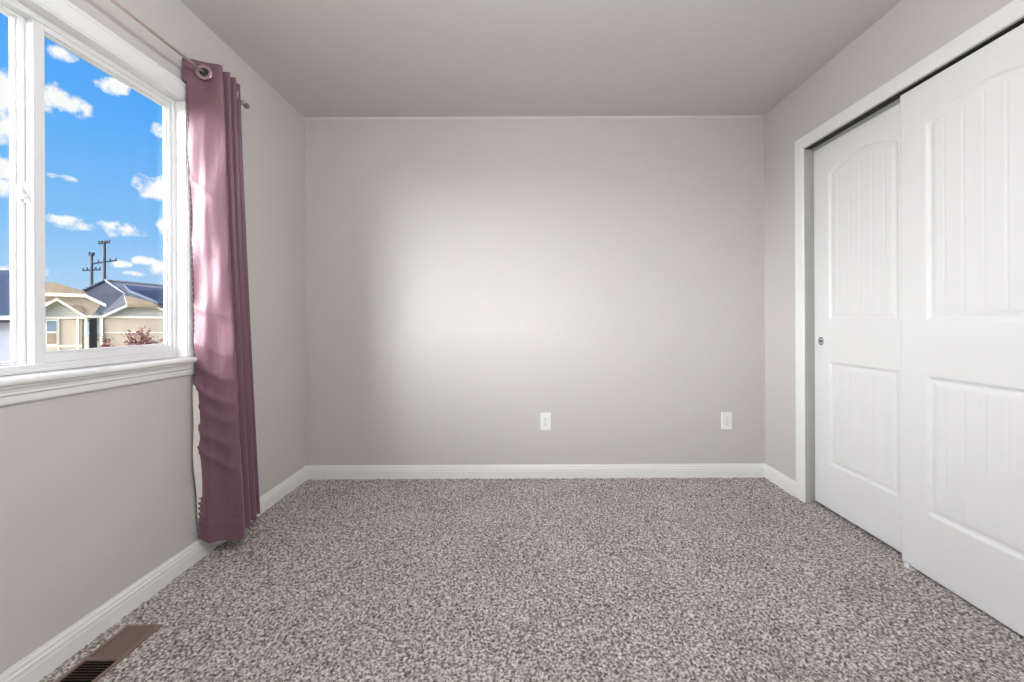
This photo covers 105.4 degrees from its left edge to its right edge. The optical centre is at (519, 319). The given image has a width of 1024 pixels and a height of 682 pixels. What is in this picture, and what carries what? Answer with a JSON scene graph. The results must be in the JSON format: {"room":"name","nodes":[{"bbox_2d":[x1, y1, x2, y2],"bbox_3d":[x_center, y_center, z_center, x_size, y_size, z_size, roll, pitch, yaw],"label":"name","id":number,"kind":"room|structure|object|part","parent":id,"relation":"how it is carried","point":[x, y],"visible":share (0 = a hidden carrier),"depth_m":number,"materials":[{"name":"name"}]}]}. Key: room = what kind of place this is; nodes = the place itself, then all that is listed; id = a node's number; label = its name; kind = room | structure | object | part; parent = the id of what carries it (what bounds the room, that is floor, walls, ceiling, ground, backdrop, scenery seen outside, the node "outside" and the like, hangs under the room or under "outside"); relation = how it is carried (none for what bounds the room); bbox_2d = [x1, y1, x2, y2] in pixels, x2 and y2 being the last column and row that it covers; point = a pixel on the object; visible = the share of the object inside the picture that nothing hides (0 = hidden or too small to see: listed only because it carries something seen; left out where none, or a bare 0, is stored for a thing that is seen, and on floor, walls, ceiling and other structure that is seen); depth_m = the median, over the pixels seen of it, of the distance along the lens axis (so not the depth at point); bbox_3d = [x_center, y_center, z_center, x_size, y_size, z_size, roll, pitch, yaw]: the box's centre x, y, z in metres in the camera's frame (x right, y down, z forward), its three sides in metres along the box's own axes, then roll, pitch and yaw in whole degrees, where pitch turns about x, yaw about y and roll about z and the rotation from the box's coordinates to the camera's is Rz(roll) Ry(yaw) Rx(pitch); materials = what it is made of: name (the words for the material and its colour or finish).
{"room":"empty bedroom","nodes":[
{"label":"empty bedroom","id":0,"kind":"room"},
{"bbox_2d":[0,0,305,673],"bbox_3d":[-1.493,-0.146,0.894,0.085,2.440,3.788,0,0,0],"label":"wall","id":1,"kind":"structure","parent":0,"point":[98,488],"depth_m":1.51,"materials":[{"name":"grey paint"}]},
{"bbox_2d":[0,0,197,406],"bbox_3d":[-1.481,-0.387,1.200,0.136,1.257,1.150,0,0,0],"label":"window","id":2,"kind":"structure","parent":1,"relation":"in","point":[62,22],"depth_m":1.25,"materials":[{"name":"white paint"}]},
{"bbox_3d":[-1.536,-0.396,0.968,0.026,1.065,0.481,0,0,0],"label":"sash","id":3,"kind":"part","parent":2,"relation":"part of","materials":[{"name":"white plastic"}]},
{"bbox_3d":[-1.509,-0.396,1.438,0.024,1.065,0.477,0,0,0],"label":"sash","id":4,"kind":"part","parent":2,"relation":"part of","materials":[{"name":"white plastic"}]},
{"bbox_3d":[-1.460,0.174,1.200,0.098,0.022,1.150,0,0,0],"label":"sill","id":5,"kind":"part","parent":2,"relation":"part of","materials":[{"name":"white paint"}]},
{"bbox_2d":[0,466,306,681],"bbox_3d":[-1.438,1.032,0.894,0.014,0.093,3.488,0,0,0],"label":"baseboard","id":6,"kind":"structure","parent":1,"relation":"attached to","point":[44,660],"depth_m":1.38,"materials":[{"name":"white paint"}]},
{"bbox_2d":[110,0,249,108],"bbox_3d":[-1.400,-1.073,1.188,0.109,0.046,1.547,0,0,0],"label":"curtain rod","id":7,"kind":"object","parent":1,"relation":"attached to","point":[246,105],"visible":0.84,"depth_m":1.48,"materials":[{"name":"silver metal"}]},
{"bbox_2d":[182,58,259,542],"bbox_3d":[-1.382,-0.073,1.761,0.108,2.055,0.177,0,0,0],"label":"curtain","id":8,"kind":"object","parent":7,"relation":"hanging from","point":[225,463],"visible":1,"depth_m":1.73,"materials":[{"name":"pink fabric"}]},
{"bbox_2d":[39,477,1023,681],"bbox_3d":[0.480,1.067,0.913,3.874,0.014,3.550,0,0,0],"label":"floor","id":9,"kind":"structure","parent":0,"point":[694,579],"depth_m":1.50,"materials":[{"name":"carpet"}]},
{"bbox_2d":[54,624,161,681],"bbox_3d":[-1.318,1.127,1.234,0.122,0.114,0.277,0,0,0],"label":"floor vent","id":10,"kind":"object","parent":9,"relation":"in","point":[94,666],"visible":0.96,"depth_m":1.26,"materials":[{"name":"brown metal"}]},
{"bbox_2d":[904,561,916,570],"bbox_3d":[1.693,1.048,1.663,0.090,0.034,0.026,0,0,0],"label":"guide","id":11,"kind":"object","parent":9,"relation":"on","point":[906,564],"visible":0.47,"depth_m":1.66,"materials":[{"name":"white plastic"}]},
{"bbox_2d":[305,118,764,464],"bbox_3d":[0.102,-0.152,2.713,3.104,2.440,0.150,0,0,0],"label":"wall","id":12,"kind":"structure","parent":0,"point":[468,281],"depth_m":2.64,"materials":[{"name":"grey paint"}]},
{"bbox_2d":[304,115,763,119],"bbox_3d":[0.097,-1.366,2.635,3.104,0.013,0.007,0,0,0],"label":"trim","id":13,"kind":"structure","parent":12,"relation":"attached to","point":[735,116],"depth_m":2.63,"materials":[{"name":"white"}]},
{"bbox_2d":[306,463,764,479],"bbox_3d":[0.107,1.025,2.631,3.104,0.093,0.014,0,0,0],"label":"baseboard","id":14,"kind":"structure","parent":12,"relation":"attached to","point":[550,471],"depth_m":2.62,"materials":[{"name":"white paint"}]},
{"bbox_2d":[540,413,550,429],"bbox_3d":[0.173,0.686,2.634,0.072,0.118,0.009,0,0,0],"label":"wall outlet","id":15,"kind":"object","parent":12,"relation":"attached to","point":[545,418],"visible":1,"depth_m":2.63,"materials":[{"name":"white plastic"}]},
{"bbox_2d":[721,412,731,428],"bbox_3d":[1.396,0.681,2.634,0.072,0.118,0.009,0,0,0],"label":"wall outlet","id":16,"kind":"object","parent":12,"relation":"attached to","point":[726,417],"visible":1,"depth_m":2.63,"materials":[{"name":"white plastic"}]},
{"bbox_2d":[180,0,901,116],"bbox_3d":[0.471,-1.474,0.894,4.154,0.200,3.788,0,0,0],"label":"ceiling","id":17,"kind":"structure","parent":0,"point":[325,58],"depth_m":1.99,"materials":[{"name":"white paint"}]},
{"bbox_2d":[764,0,1012,480],"bbox_3d":[1.712,-0.159,0.894,0.115,2.440,3.788,0,0,0],"label":"wall","id":18,"kind":"structure","parent":0,"point":[911,31],"depth_m":2.35,"materials":[{"name":"grey paint"}]},
{"bbox_2d":[765,464,795,496],"bbox_3d":[1.652,1.018,2.483,0.014,0.093,0.309,0,0,0],"label":"baseboard","id":19,"kind":"structure","parent":18,"relation":"attached to","point":[774,476],"depth_m":2.46,"materials":[{"name":"white paint"}]},
{"bbox_2d":[814,103,901,552],"bbox_3d":[1.715,0.034,1.951,0.034,2.018,0.610,0,0,0],"label":"door","id":20,"kind":"structure","parent":18,"relation":"in","point":[858,410],"depth_m":1.96,"materials":[{"name":"white paint"}]},
{"bbox_2d":[794,0,1023,502],"bbox_3d":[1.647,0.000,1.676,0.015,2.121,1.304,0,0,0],"label":"trim","id":21,"kind":"structure","parent":18,"relation":"attached to","point":[1014,10],"depth_m":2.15,"materials":[{"name":"white paint"}]},
{"bbox_2d":[806,18,1023,152],"bbox_3d":[1.694,-0.979,1.676,0.083,0.022,1.164,0,0,0],"label":"door track","id":22,"kind":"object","parent":18,"relation":"attached to","point":[895,99],"depth_m":1.78,"materials":[{"name":"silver metal"}]},
{"bbox_2d":[900,23,1023,636],"bbox_3d":[1.679,0.036,1.399,0.030,2.029,0.610,0,0,0],"label":"door","id":23,"kind":"structure","parent":18,"relation":"in","point":[962,127],"depth_m":1.46,"materials":[{"name":"white paint"}]},
{"label":"outside","id":24,"kind":"structure","parent":0,"visible":0},
{"bbox_2d":[84,334,100,348],"bbox_3d":[-61.008,4.080,35.000,117.950,0.300,190.000,0,0,0],"label":"ground","id":25,"kind":"structure","parent":24,"point":[99,334],"depth_m":72.10,"materials":[{"name":"white"}]},
{"bbox_2d":[0,270,9,361],"bbox_3d":[-25.310,0.721,16.784,9.201,6.112,5.565,0,0,42],"label":"house","id":26,"kind":"structure","parent":25,"relation":"on","point":[4,274],"depth_m":15.84,"materials":[{"name":"grey"}]},
{"bbox_2d":[45,282,105,350],"bbox_3d":[-33.453,0.549,28.522,4.950,6.526,4.361,0,0,43],"label":"house","id":27,"kind":"structure","parent":25,"relation":"on","point":[67,308],"depth_m":27.71,"materials":[{"name":"beige paint"}]},
{"bbox_3d":[-32.256,1.289,26.857,0.030,0.773,0.421,0,0,43],"label":"pane","id":28,"kind":"part","parent":27,"relation":"part of","materials":[{"name":"beige"}]},
{"bbox_3d":[-32.258,0.446,26.858,0.030,0.729,0.421,0,0,43],"label":"pane","id":29,"kind":"part","parent":27,"relation":"part of","materials":[{"name":"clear glass"}]},
{"bbox_2d":[70,305,83,313],"bbox_3d":[-32.457,-0.753,28.454,0.100,0.655,0.865,0,0,43],"label":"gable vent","id":30,"kind":"object","parent":27,"relation":"attached to","point":[80,308],"depth_m":28.57,"materials":[{"name":"beige"}]},
{"bbox_2d":[82,252,100,284],"bbox_3d":[-54.707,-2.367,49.819,1.627,12.542,0.323,0,0,-45],"label":"utility pole","id":31,"kind":"object","parent":25,"relation":"on","point":[92,254],"visible":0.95,"depth_m":49.72,"materials":[{"name":"grey wood"}]},
{"bbox_3d":[-54.722,-2.315,49.803,0.336,12.438,0.336,0,0,0],"label":"post","id":32,"kind":"part","parent":31,"relation":"part of","materials":[{"name":"grey wood"}]},
{"bbox_2d":[91,239,116,278],"bbox_3d":[-51.032,-3.020,47.893,2.254,13.815,0.323,0,0,-45],"label":"utility pole","id":33,"kind":"object","parent":25,"relation":"on","point":[104,243],"visible":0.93,"depth_m":47.81,"materials":[{"name":"grey wood"}]},
{"bbox_3d":[-51.049,-2.895,47.876,0.336,13.566,0.336,0,0,0],"label":"post","id":34,"kind":"part","parent":33,"relation":"part of","materials":[{"name":"grey wood"}]},
{"bbox_2d":[96,336,114,347],"bbox_3d":[-29.087,2.464,27.416,1.025,2.670,0.909,0,0,-38],"label":"bush","id":35,"kind":"object","parent":25,"relation":"on","point":[105,343],"visible":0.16,"depth_m":27.36,"materials":[{"name":"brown plant"}]},
{"bbox_2d":[82,279,163,346],"bbox_3d":[-38.538,-0.170,39.713,8.391,8.007,10.206,0,0,-40],"label":"house","id":36,"kind":"structure","parent":25,"relation":"on","point":[143,302],"depth_m":36.65,"materials":[{"name":"beige"}]},
{"bbox_3d":[-35.855,-2.054,39.100,4.772,2.879,5.028,0,0,41],"label":"roof panel","id":37,"kind":"part","parent":36,"relation":"part of","materials":[{"name":"blue"}]},
{"bbox_2d":[121,326,162,345],"bbox_3d":[-27.230,2.129,27.968,2.194,3.353,2.643,0,0,0],"label":"dry shrub","id":38,"kind":"object","parent":25,"relation":"on","point":[132,341],"visible":0.34,"depth_m":27.78,"materials":[{"name":"brown plant"}]}
]}

